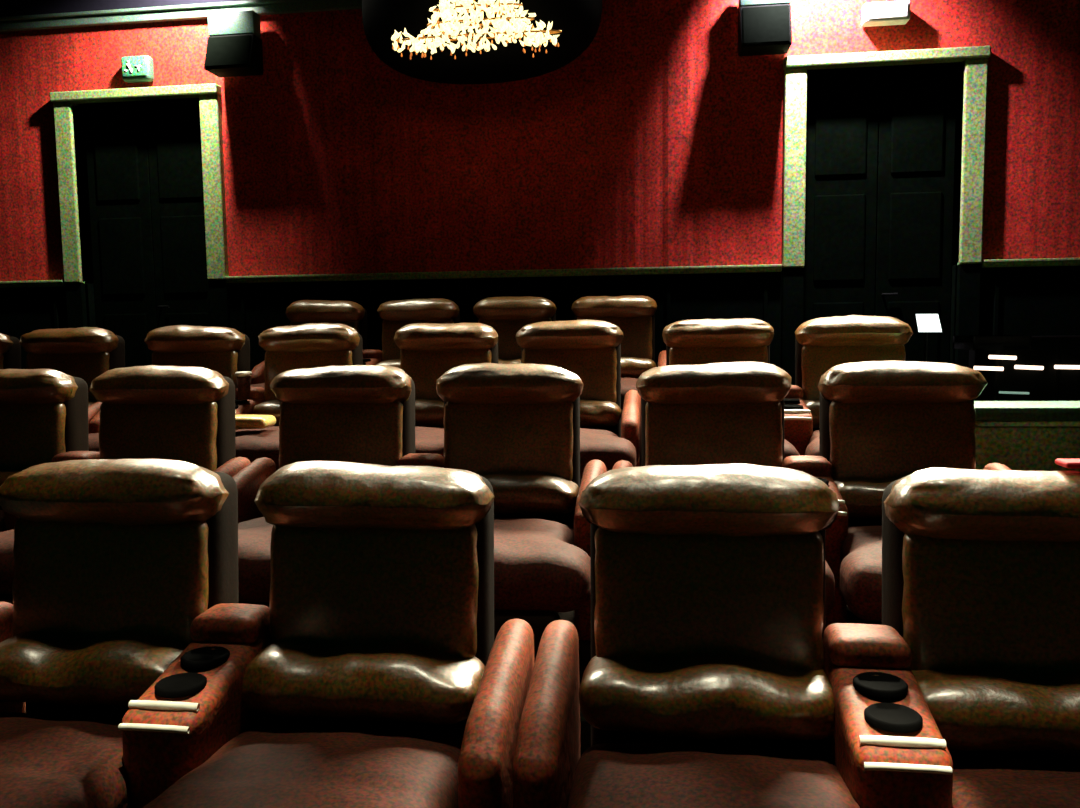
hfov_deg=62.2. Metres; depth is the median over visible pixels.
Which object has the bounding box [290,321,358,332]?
cushion
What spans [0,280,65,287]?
trim
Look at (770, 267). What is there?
trim
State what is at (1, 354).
cushion
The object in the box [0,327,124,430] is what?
theater seats
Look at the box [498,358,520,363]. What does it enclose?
lumbar pillow
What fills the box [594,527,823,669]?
cushion
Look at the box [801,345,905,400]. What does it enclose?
cushion
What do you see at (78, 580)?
cushion
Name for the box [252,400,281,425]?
lumbar pillow
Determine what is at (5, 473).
lumbar pillow
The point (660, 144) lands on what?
wall
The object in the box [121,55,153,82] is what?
exit sign
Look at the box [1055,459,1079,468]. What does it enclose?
folded cloth
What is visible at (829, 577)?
seat cushion
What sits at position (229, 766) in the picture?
seat cushion
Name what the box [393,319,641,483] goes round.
theater seats
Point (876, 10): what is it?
diffuser
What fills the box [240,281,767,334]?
trim
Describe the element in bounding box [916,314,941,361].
tablet stand
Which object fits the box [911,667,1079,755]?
lumbar pillow
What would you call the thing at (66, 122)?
trim
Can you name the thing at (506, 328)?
cushion
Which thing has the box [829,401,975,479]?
cushion
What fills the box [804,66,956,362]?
door
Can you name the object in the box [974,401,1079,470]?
counter
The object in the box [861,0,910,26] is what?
emergency light
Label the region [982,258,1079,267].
trim
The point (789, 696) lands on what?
lumbar pillow
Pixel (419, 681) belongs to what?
lumbar pillow
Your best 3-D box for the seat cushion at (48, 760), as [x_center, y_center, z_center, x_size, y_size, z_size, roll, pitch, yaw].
[-1.090,0.780,1.748,0.661,0.220,0.660,0,5,8]
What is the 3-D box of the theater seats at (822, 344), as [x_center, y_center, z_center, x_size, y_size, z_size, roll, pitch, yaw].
[1.167,0.096,4.136,1.382,1.008,0.930,0,5,8]
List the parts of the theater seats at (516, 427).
armrest, backrest, backrest, armrest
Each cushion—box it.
[0,353,3,368]
[0,402,65,468]
[0,510,6,531]
[0,529,14,593]
[0,712,131,807]
[12,518,208,643]
[26,352,109,401]
[89,433,99,451]
[99,401,217,470]
[142,726,462,807]
[152,350,237,387]
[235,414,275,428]
[235,426,278,470]
[238,517,272,601]
[251,383,264,387]
[264,350,352,401]
[269,524,478,657]
[279,401,402,468]
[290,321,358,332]
[382,319,453,360]
[400,349,490,399]
[415,427,443,457]
[443,401,572,480]
[478,317,551,359]
[494,518,590,611]
[522,347,616,402]
[567,742,860,807]
[577,316,651,358]
[580,428,635,479]
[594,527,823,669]
[621,377,637,409]
[645,402,782,466]
[669,346,767,364]
[784,439,799,458]
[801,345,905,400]
[805,430,818,455]
[825,560,834,615]
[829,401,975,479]
[840,526,881,620]
[902,534,1079,672]
[952,759,1079,807]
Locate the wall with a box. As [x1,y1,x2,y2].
[0,0,1079,370]
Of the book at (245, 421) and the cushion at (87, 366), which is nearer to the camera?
the book at (245, 421)
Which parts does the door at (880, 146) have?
handle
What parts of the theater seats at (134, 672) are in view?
armrest, backrest, console trim, backrest, armrest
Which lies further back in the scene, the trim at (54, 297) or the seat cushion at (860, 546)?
the trim at (54, 297)
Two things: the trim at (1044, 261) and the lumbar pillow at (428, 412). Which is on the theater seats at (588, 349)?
the lumbar pillow at (428, 412)
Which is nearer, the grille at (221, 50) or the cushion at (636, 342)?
the cushion at (636, 342)
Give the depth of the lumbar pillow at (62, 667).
1.96 m
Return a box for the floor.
[580,707,590,756]
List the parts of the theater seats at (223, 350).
armrest, backrest, backrest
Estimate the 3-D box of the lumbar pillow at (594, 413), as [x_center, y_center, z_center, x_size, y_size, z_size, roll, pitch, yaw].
[0.138,0.046,4.471,0.543,0.142,0.238,0,5,8]
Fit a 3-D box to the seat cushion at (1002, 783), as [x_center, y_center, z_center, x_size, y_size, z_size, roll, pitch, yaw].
[0.969,0.778,1.460,0.661,0.220,0.660,0,5,8]
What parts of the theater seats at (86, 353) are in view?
backrest, armrest, backrest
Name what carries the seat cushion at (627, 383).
on the theater seats at (634, 316)
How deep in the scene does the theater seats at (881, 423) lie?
3.08 m
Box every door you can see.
[84,101,210,366]
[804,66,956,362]
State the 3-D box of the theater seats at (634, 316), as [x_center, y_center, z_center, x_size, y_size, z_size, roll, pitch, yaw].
[-0.519,-0.170,5.577,2.668,1.003,0.930,0,5,8]
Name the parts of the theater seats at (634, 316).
armrest, backrest, backrest, backrest, backrest, armrest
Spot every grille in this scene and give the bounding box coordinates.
[205,35,250,66]
[742,5,789,43]
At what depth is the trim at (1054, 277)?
6.22 m
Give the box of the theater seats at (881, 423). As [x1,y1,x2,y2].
[612,361,1010,628]
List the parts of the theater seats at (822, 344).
backrest, console trim, backrest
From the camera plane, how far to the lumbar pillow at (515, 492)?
3.13 m
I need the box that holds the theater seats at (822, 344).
[662,315,912,458]
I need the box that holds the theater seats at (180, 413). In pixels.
[0,365,250,604]
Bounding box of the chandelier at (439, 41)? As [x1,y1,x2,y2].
[362,0,602,83]
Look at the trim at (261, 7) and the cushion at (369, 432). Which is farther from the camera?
the trim at (261, 7)
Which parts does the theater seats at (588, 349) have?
backrest, backrest, armrest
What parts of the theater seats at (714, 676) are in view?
armrest, backrest, console trim, backrest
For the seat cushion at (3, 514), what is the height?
0.220 m
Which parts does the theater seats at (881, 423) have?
armrest, backrest, console trim, backrest, armrest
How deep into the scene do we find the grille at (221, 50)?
6.58 m
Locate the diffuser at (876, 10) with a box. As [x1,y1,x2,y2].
[868,2,907,18]
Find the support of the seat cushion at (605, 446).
on the theater seats at (588, 349)
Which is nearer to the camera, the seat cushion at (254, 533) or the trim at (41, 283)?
the seat cushion at (254, 533)
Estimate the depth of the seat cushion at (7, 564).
2.83 m
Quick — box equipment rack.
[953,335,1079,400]
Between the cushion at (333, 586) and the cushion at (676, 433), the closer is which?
the cushion at (333, 586)
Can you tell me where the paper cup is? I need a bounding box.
[235,371,251,399]
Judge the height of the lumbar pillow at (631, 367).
0.143 m
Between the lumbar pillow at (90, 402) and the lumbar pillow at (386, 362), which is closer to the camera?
the lumbar pillow at (90, 402)
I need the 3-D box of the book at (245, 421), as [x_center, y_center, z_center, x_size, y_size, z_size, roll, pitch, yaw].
[-1.404,0.084,4.265,0.260,0.066,0.150,0,5,8]
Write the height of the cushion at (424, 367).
0.314 m
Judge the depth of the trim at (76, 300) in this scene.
7.16 m
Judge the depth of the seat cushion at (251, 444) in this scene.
4.07 m
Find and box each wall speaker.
[204,10,262,76]
[738,0,791,55]
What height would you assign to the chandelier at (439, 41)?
1.373 m
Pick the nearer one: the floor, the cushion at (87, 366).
the floor
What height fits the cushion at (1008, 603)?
0.315 m
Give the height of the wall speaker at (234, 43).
0.435 m
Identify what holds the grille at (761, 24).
attached to the wall speaker at (764, 26)
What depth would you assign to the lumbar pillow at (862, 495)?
2.98 m
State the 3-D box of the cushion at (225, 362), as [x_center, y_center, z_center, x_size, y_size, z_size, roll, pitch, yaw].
[-1.863,-0.137,4.820,0.485,0.315,0.107,0,5,8]
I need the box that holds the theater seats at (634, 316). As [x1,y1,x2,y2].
[251,295,665,419]
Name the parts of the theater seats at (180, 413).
backrest, backrest, armrest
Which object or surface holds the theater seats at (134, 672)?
on the floor
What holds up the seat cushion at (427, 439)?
on the theater seats at (588, 349)
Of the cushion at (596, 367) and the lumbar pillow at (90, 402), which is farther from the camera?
the lumbar pillow at (90, 402)
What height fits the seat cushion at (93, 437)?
0.223 m
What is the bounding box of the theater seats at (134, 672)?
[0,458,533,807]
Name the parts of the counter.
cabinet door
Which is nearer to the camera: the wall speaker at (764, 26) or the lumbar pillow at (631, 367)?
the lumbar pillow at (631, 367)
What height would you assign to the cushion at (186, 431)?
0.316 m
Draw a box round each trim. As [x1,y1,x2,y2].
[0,0,361,31]
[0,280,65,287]
[0,295,58,328]
[49,83,228,283]
[65,280,230,327]
[225,264,781,282]
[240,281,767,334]
[781,264,980,384]
[782,46,990,267]
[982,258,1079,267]
[993,275,1079,334]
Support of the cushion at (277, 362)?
on the theater seats at (223, 350)
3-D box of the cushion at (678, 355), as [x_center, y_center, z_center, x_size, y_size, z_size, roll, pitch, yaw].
[0.883,-0.139,4.436,0.485,0.314,0.109,0,5,8]
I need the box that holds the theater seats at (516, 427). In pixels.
[232,363,606,683]
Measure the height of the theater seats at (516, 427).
1.004 m
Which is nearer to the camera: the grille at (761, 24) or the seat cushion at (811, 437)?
the seat cushion at (811, 437)
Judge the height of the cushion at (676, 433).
0.315 m
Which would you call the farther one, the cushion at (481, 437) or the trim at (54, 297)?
the trim at (54, 297)
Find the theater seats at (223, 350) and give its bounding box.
[89,323,362,470]
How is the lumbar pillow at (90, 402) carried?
on the theater seats at (86, 353)
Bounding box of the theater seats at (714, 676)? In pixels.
[513,463,1079,807]
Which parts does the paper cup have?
lid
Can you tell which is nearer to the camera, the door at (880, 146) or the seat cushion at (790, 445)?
the seat cushion at (790, 445)
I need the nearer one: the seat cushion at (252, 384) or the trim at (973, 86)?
the seat cushion at (252, 384)
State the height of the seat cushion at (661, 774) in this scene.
0.222 m
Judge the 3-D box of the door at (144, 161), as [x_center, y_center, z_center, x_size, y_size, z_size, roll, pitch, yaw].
[-3.115,-1.091,7.210,1.067,2.594,0.099,0,5,8]
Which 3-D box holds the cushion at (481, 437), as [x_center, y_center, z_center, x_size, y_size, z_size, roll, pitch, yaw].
[-0.118,0.138,3.299,0.484,0.314,0.109,0,5,8]
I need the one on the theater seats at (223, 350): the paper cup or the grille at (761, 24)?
the paper cup
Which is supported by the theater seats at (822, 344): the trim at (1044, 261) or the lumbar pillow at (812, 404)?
the lumbar pillow at (812, 404)
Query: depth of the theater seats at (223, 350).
4.70 m
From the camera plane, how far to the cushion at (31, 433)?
3.53 m
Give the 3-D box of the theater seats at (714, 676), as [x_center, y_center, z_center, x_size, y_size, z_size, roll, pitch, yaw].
[0.642,0.655,1.619,1.382,1.003,0.930,0,5,8]
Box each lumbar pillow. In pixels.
[0,468,24,505]
[0,630,188,705]
[88,400,96,406]
[241,640,484,724]
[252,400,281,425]
[376,359,399,367]
[415,399,443,426]
[478,471,578,515]
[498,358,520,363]
[579,652,834,740]
[580,399,621,427]
[621,357,655,378]
[805,399,818,427]
[834,475,907,519]
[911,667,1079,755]
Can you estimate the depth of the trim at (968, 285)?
6.32 m
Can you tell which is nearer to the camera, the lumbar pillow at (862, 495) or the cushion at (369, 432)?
the lumbar pillow at (862, 495)
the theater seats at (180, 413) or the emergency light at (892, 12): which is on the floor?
the theater seats at (180, 413)
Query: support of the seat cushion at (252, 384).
on the theater seats at (634, 316)
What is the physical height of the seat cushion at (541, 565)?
0.222 m
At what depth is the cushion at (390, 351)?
5.86 m

